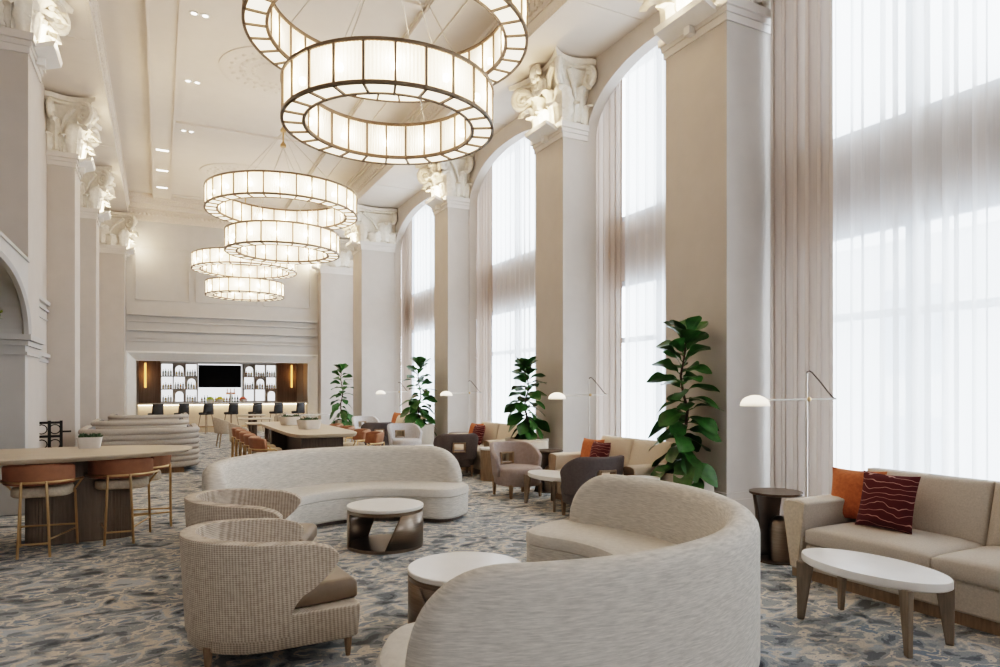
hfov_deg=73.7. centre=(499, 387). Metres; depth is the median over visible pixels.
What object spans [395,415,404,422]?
throw pillow
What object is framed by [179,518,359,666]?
barrel armchair
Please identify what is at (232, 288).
ring chandelier
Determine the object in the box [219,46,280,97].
ceiling medallion
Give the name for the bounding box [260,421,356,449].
table
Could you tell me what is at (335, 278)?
pilaster
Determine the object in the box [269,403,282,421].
bar stool
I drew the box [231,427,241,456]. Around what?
counter stool
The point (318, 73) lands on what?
ring chandelier
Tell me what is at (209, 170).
ceiling medallion
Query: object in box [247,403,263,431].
bar stool
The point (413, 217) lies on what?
window
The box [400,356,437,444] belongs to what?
fig
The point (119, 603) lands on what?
floor
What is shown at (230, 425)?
dining chair
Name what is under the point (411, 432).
lounge chair
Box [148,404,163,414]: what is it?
bar stool
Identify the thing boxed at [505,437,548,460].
planter
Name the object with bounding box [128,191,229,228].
trim
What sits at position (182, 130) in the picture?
recessed light
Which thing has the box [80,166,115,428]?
pilaster
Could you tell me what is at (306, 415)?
cafe table
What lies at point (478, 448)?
seat cushion
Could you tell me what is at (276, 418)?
dining chair
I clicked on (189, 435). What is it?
booth
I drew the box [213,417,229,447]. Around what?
dining chair
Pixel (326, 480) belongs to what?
curved sofa
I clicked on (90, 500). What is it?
table
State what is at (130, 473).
counter stool
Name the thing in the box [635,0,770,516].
pilaster
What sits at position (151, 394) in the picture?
wall panel
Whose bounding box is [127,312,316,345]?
trim
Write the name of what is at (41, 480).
counter stool
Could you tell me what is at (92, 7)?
trim
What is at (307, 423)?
succulent planter
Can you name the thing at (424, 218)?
sheer curtain
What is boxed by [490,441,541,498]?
lounge chair
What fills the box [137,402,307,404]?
countertop
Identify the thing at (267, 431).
cafe table
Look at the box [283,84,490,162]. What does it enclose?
diffuser
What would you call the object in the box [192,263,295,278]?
diffuser
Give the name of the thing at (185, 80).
recessed light
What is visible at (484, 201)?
drape
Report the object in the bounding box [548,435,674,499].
sofa
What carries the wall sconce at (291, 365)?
attached to the wall at (301, 367)
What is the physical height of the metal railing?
1.100 m
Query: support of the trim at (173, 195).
attached to the ceiling
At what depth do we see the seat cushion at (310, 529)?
5.49 m
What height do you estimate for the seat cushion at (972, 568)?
0.194 m
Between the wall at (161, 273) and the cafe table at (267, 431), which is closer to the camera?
the cafe table at (267, 431)
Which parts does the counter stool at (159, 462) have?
seat, backrest, rail, leg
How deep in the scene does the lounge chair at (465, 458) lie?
11.97 m
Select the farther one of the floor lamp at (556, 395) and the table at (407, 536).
the floor lamp at (556, 395)
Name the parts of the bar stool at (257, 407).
backrest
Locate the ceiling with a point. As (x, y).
(579, 30)
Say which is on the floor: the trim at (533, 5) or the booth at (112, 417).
the booth at (112, 417)
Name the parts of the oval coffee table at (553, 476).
leg, leg, leg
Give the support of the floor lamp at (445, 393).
on the floor
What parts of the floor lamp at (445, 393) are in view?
lamp shade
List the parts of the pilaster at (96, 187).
neck moulding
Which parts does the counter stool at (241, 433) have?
backrest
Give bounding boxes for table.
[0,445,191,545]
[236,414,265,432]
[237,417,271,435]
[245,422,269,441]
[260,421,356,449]
[286,414,329,417]
[347,498,423,554]
[408,552,519,623]
[480,447,502,480]
[524,470,560,511]
[534,449,562,492]
[628,475,659,479]
[749,487,803,564]
[796,548,954,658]
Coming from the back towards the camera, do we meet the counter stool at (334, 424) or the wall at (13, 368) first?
the counter stool at (334, 424)
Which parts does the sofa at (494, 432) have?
arm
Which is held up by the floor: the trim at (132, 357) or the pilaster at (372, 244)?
the pilaster at (372, 244)
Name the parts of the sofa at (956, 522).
arm panel, arm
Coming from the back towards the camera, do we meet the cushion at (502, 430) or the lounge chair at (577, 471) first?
the cushion at (502, 430)
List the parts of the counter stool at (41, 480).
leg, leg, backrest, seat, rail, leg, leg, arm post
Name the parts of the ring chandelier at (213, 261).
glass, frame, glass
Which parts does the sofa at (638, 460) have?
arm panel, arm, arm panel, arm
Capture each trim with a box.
[0,231,44,357]
[39,295,50,362]
[61,36,123,203]
[84,0,129,211]
[126,351,317,417]
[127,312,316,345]
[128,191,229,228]
[135,245,310,308]
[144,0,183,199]
[172,194,284,208]
[176,121,303,144]
[285,0,470,209]
[325,0,571,207]
[378,0,643,190]
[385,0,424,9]
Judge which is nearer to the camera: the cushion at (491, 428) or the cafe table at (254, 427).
the cushion at (491, 428)
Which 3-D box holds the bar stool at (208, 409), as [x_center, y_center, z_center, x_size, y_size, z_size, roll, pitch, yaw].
[-10.324,1.070,23.470,0.481,1.063,0.457,0,0,25]
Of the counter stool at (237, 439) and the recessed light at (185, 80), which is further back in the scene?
the recessed light at (185, 80)
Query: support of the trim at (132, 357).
attached to the wall at (161, 273)
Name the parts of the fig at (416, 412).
stem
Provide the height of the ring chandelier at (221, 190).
3.789 m
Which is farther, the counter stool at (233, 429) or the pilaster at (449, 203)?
the pilaster at (449, 203)
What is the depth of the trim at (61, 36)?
10.92 m
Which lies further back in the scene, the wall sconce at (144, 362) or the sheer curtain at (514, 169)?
the wall sconce at (144, 362)
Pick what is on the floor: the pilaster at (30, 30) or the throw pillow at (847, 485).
the pilaster at (30, 30)
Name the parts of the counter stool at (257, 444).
backrest, rail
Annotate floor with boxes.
[0,431,999,666]
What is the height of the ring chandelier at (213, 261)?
2.989 m
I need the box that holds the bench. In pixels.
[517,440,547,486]
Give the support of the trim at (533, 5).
attached to the ceiling
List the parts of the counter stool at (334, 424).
backrest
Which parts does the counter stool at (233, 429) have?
leg, backrest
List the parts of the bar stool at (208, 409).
backrest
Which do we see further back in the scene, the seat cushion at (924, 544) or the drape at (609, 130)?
the drape at (609, 130)
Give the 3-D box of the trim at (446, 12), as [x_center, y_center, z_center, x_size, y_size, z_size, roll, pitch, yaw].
[-1.663,-6.535,12.845,0.600,0.130,27.400,0,0,-27]
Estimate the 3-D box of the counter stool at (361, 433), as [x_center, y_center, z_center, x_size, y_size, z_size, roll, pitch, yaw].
[-2.556,1.162,11.661,0.580,0.878,0.712,0,0,-27]
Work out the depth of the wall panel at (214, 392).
26.36 m
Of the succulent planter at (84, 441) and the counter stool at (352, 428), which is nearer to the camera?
the succulent planter at (84, 441)
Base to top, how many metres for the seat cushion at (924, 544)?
0.194 m
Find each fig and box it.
[329,363,353,437]
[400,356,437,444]
[504,356,549,460]
[646,316,723,491]
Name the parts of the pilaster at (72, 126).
neck moulding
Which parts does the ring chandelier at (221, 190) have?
glass, frame, glass, ring chandelier, glass, frame, glass, rod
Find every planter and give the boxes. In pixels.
[76,433,102,448]
[279,414,300,424]
[297,417,320,429]
[421,423,434,444]
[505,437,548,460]
[656,471,713,491]
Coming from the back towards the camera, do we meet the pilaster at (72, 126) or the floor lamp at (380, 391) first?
the floor lamp at (380, 391)
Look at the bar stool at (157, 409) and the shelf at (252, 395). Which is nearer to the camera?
the bar stool at (157, 409)
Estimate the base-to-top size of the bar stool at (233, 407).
1.063 m
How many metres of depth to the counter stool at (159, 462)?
7.66 m
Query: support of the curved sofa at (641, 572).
on the floor
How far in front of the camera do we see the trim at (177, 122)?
17.09 m
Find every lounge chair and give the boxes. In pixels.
[352,416,379,428]
[361,422,392,445]
[387,423,422,445]
[433,433,477,475]
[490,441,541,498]
[560,455,624,514]
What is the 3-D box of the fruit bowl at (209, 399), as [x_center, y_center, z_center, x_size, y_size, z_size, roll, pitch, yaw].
[-10.605,0.427,24.394,0.290,0.225,0.280,0,0,-27]
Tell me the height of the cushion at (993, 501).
0.460 m
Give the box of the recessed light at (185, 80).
[184,79,200,84]
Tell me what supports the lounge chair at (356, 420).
on the floor
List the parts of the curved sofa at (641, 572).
seat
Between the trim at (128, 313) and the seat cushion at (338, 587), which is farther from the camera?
the trim at (128, 313)
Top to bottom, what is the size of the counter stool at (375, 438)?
0.878 m
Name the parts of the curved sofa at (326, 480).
backrest, seat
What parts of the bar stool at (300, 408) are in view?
backrest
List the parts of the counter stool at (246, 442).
backrest, seat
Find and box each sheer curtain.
[414,205,433,422]
[493,137,534,431]
[625,45,664,440]
[833,0,999,480]
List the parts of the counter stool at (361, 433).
seat, backrest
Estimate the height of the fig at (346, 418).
2.365 m
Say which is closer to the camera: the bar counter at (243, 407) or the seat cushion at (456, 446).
the seat cushion at (456, 446)
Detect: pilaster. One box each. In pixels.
[0,0,73,447]
[45,90,101,447]
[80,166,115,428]
[99,210,138,420]
[311,239,352,424]
[342,204,397,425]
[415,153,473,438]
[508,46,596,452]
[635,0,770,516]
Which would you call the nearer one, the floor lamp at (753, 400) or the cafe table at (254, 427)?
the floor lamp at (753, 400)
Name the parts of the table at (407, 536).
plate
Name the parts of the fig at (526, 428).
stem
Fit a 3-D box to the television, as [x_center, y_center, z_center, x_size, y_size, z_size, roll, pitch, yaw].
[-11.054,-0.460,26.320,1.560,0.880,0.060,0,0,-27]
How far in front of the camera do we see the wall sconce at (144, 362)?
25.01 m
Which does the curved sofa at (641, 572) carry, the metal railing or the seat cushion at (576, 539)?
the seat cushion at (576, 539)
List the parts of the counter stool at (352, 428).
backrest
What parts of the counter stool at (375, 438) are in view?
rail, backrest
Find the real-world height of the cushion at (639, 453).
0.460 m
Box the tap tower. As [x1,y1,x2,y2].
[226,389,234,402]
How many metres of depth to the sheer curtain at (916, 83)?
7.00 m
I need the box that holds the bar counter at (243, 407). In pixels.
[137,402,307,431]
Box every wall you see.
[0,236,27,515]
[39,80,46,447]
[126,220,317,354]
[136,361,306,414]
[395,10,659,439]
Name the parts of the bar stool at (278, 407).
backrest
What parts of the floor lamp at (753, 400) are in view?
lamp shade, arm, rod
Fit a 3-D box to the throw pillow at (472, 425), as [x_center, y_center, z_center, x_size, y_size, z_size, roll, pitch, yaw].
[-0.509,0.931,13.727,0.200,0.413,0.431,0,0,-39]
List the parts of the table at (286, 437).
panel, spine panel, panel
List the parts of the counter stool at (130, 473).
leg, backrest, seat, rail, leg, leg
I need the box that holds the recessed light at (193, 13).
[189,10,209,18]
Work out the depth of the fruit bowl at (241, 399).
24.83 m
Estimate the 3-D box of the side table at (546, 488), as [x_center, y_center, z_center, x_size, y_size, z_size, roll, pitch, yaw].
[0.745,1.281,10.323,0.470,0.643,0.470,0,0,-27]
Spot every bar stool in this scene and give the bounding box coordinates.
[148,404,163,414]
[174,403,189,424]
[198,403,213,433]
[224,403,238,424]
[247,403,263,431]
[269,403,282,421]
[291,402,304,416]
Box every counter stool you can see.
[0,463,84,559]
[84,457,159,545]
[133,455,171,526]
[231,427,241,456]
[235,429,269,456]
[239,431,275,455]
[243,433,281,454]
[248,436,281,453]
[330,423,343,437]
[340,426,355,441]
[343,429,370,446]
[357,431,384,445]
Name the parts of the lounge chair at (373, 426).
seat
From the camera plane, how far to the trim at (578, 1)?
10.13 m
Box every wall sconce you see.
[144,362,146,387]
[291,365,292,387]
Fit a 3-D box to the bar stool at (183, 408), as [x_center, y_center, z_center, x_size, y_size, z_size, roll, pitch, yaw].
[-11.019,1.070,23.116,0.481,1.063,0.457,0,0,25]
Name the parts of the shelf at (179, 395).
arch panel, arch panel, arch panel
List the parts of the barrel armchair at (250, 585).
leg, leg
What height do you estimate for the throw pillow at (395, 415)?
0.480 m
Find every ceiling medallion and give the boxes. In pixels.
[199,163,265,177]
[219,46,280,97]
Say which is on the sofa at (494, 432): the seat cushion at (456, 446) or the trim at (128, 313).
the seat cushion at (456, 446)
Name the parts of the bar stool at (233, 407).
backrest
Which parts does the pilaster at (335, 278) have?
neck moulding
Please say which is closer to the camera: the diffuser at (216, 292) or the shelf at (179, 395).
the diffuser at (216, 292)
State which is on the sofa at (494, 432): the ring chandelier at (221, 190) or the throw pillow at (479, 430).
the throw pillow at (479, 430)
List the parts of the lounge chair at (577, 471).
leg, seat, backrest, handle frame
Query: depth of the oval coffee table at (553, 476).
9.04 m
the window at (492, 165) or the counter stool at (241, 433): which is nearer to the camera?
the counter stool at (241, 433)
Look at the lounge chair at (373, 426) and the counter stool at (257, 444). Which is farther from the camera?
the lounge chair at (373, 426)
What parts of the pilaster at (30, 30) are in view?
neck moulding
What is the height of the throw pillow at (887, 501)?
0.442 m
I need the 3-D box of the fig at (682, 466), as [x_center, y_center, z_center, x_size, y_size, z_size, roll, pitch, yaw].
[2.194,0.380,7.960,0.850,2.441,0.900,0,0,-27]
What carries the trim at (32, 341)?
attached to the wall at (13, 368)
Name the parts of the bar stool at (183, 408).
backrest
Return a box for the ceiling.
[41,0,657,238]
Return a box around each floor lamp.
[376,382,408,412]
[440,380,481,431]
[548,377,607,438]
[740,370,836,496]
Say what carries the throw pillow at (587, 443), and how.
on the sofa at (638, 460)
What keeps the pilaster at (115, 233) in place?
on the floor
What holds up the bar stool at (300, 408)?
on the floor
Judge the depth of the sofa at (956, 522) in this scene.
5.03 m
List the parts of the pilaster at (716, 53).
neck moulding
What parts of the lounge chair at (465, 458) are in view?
backrest, handle frame, seat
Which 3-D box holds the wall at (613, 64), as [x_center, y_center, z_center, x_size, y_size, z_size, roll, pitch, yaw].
[1.950,-2.050,11.151,0.200,7.300,34.100,0,0,-27]
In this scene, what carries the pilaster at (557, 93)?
on the floor
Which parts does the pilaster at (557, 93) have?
neck moulding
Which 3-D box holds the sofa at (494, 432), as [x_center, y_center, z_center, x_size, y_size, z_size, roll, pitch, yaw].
[-0.265,1.153,13.086,0.990,0.895,2.210,0,0,-27]
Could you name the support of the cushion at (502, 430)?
on the sofa at (494, 432)
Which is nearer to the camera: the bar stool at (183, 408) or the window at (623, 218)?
the window at (623, 218)
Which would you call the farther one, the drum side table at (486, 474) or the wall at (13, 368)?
the drum side table at (486, 474)
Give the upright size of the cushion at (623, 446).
0.460 m
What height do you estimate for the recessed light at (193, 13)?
0.012 m
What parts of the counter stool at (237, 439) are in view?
leg, backrest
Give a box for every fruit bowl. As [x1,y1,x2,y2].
[206,397,213,402]
[216,397,223,402]
[239,396,246,401]
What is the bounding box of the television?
[198,365,240,387]
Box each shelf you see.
[160,363,197,402]
[243,364,276,401]
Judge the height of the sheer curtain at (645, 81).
7.180 m
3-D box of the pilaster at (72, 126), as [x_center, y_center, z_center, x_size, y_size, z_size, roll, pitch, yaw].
[-8.668,-2.066,13.514,0.995,7.332,1.714,0,0,-27]
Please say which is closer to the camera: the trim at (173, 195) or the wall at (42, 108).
the wall at (42, 108)
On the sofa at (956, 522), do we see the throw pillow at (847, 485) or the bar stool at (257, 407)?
the throw pillow at (847, 485)
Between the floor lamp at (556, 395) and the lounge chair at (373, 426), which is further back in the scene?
the lounge chair at (373, 426)
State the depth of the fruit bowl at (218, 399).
24.46 m
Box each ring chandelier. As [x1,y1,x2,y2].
[191,198,296,279]
[204,126,357,264]
[205,265,283,301]
[241,0,527,164]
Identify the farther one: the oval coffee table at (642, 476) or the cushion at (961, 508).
the oval coffee table at (642, 476)
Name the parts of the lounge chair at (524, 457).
leg, handle frame, leg, backrest, seat, leg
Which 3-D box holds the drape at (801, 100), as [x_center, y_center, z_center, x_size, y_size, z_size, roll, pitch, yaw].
[3.466,-2.010,7.694,0.090,7.180,0.882,0,0,-27]
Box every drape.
[401,219,411,413]
[477,166,491,423]
[596,78,622,439]
[770,0,832,515]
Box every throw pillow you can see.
[391,412,400,422]
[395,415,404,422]
[469,423,483,432]
[473,424,484,444]
[580,438,604,456]
[589,441,610,456]
[831,467,887,518]
[855,470,920,534]
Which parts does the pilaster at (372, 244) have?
neck moulding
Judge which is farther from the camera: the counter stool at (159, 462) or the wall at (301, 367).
the wall at (301, 367)
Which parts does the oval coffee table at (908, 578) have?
leg, leg, leg, leg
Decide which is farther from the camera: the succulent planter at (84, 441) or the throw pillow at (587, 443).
the throw pillow at (587, 443)
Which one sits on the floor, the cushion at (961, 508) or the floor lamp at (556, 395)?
the floor lamp at (556, 395)
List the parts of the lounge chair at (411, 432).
handle frame, seat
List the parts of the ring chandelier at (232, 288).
glass, glass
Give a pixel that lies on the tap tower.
(227, 392)
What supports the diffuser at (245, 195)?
attached to the ring chandelier at (221, 190)
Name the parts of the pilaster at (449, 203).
neck moulding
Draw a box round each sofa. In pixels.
[202,446,468,526]
[376,414,428,435]
[376,474,759,666]
[450,422,517,473]
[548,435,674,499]
[783,467,999,635]
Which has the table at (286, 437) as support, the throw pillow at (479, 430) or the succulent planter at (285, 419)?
the succulent planter at (285, 419)
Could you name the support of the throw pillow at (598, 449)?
on the sofa at (638, 460)
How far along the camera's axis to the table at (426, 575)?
4.36 m
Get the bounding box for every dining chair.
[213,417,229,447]
[228,423,248,445]
[274,412,287,421]
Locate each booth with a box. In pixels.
[78,423,199,472]
[90,417,188,428]
[108,412,188,423]
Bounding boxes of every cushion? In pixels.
[280,481,468,519]
[294,565,356,608]
[299,523,316,541]
[376,520,675,666]
[454,443,483,449]
[476,447,479,457]
[481,422,502,443]
[496,423,517,439]
[601,435,636,465]
[628,439,674,464]
[805,522,985,567]
[867,467,999,545]
[931,546,999,590]
[986,482,999,545]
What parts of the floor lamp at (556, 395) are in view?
lamp shade, arm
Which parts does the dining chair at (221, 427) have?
backrest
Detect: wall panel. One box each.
[139,361,159,402]
[198,364,240,400]
[276,363,296,401]
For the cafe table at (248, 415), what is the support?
on the floor
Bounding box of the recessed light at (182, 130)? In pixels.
[180,129,194,132]
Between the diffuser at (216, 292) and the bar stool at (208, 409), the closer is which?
the diffuser at (216, 292)
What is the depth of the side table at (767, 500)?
6.18 m
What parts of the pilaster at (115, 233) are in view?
neck moulding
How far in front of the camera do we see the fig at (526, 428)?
11.65 m
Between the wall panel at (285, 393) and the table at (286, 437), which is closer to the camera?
the table at (286, 437)
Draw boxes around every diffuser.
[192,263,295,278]
[205,194,355,228]
[210,292,282,300]
[226,243,337,263]
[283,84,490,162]
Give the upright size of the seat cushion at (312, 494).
0.117 m
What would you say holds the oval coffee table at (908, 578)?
on the floor
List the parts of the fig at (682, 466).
stem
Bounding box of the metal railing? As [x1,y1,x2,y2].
[39,420,70,447]
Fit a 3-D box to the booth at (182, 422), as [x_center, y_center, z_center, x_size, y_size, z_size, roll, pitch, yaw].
[-8.608,1.174,16.013,2.049,0.852,1.750,0,0,-27]
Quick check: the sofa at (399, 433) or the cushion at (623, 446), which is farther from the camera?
the sofa at (399, 433)
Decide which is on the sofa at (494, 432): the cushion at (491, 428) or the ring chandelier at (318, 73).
the cushion at (491, 428)
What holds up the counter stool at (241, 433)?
on the floor
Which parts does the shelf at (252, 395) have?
arch panel, arch panel, arch panel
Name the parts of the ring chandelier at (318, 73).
ring chandelier, glass, glass, glass, glass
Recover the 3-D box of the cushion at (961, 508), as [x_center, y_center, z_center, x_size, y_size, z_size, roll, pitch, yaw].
[3.454,0.935,5.424,0.284,0.460,0.998,0,0,-27]
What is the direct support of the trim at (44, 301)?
attached to the wall at (42, 108)
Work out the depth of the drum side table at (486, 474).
11.46 m
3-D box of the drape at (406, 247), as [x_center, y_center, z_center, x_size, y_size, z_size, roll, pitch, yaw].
[-3.016,-2.010,21.382,0.100,7.180,0.907,0,0,-27]
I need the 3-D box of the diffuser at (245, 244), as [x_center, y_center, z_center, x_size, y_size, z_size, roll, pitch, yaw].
[-4.570,-2.832,14.057,2.260,0.001,2.260,0,0,-27]
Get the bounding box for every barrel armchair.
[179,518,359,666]
[184,488,316,541]
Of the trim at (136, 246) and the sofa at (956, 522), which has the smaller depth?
the sofa at (956, 522)
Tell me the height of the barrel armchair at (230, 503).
0.754 m
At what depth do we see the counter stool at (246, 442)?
10.36 m

